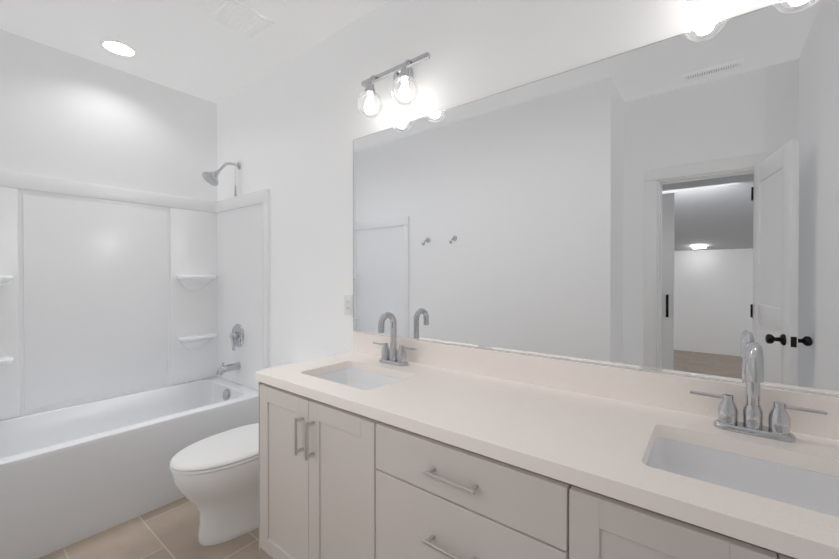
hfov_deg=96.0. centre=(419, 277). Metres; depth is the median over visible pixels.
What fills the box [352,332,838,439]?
backsplash
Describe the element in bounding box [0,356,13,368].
shelf
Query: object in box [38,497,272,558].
floor
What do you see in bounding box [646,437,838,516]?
sink
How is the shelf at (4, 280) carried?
attached to the bathtub
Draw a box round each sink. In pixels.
[315,368,401,389]
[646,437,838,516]
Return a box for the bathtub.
[0,162,269,558]
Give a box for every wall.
[0,29,216,419]
[217,0,838,395]
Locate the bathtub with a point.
(108, 292)
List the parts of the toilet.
seat, lid, bowl, tank lid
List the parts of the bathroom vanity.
door rail, door panel, door rail, door panel, door rail, drawer, drawer, door panel, door rail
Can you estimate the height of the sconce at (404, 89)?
0.267 m
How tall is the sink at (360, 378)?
0.149 m
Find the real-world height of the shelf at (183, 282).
0.110 m
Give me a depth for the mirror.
1.24 m
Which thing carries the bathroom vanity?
on the floor
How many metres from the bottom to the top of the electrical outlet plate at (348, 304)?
0.114 m
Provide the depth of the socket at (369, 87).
1.81 m
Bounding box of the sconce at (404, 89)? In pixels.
[357,52,429,117]
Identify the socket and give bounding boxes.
[364,82,375,91]
[399,67,410,75]
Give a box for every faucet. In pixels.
[373,312,416,365]
[690,342,827,442]
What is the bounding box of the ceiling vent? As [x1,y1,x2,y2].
[210,0,274,40]
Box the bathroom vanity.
[255,356,838,558]
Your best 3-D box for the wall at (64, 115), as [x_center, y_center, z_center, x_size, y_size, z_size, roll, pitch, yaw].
[-2.150,-0.066,2.554,0.120,2.700,1.700,0,1,38]
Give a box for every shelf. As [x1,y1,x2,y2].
[0,276,13,285]
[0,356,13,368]
[176,275,217,289]
[177,333,217,349]
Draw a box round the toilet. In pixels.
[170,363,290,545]
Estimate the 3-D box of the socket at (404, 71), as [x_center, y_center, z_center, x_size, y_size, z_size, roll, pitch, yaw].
[-0.066,-0.914,1.692,0.054,0.050,0.054,0,1,38]
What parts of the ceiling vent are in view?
frame, frame, frame, frame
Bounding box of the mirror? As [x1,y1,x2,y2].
[353,0,838,394]
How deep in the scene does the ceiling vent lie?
2.06 m
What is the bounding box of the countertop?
[255,368,838,558]
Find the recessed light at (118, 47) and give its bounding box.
[99,38,137,56]
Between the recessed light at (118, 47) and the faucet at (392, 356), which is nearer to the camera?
the faucet at (392, 356)
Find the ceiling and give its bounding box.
[0,0,387,103]
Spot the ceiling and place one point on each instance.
(190, 47)
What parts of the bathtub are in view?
spout, shower arm, valve lever, valve plate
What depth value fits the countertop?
0.82 m
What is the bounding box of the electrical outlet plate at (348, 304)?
[344,295,352,315]
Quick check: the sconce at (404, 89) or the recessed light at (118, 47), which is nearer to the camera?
the sconce at (404, 89)
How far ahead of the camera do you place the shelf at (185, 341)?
2.90 m
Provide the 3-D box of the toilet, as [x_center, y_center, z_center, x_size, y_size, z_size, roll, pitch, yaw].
[-0.904,0.922,2.030,0.428,0.732,0.758,0,1,38]
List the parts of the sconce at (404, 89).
globe, arm, plate, globe, arm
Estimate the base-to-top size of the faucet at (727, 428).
0.246 m
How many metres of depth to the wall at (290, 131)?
2.11 m

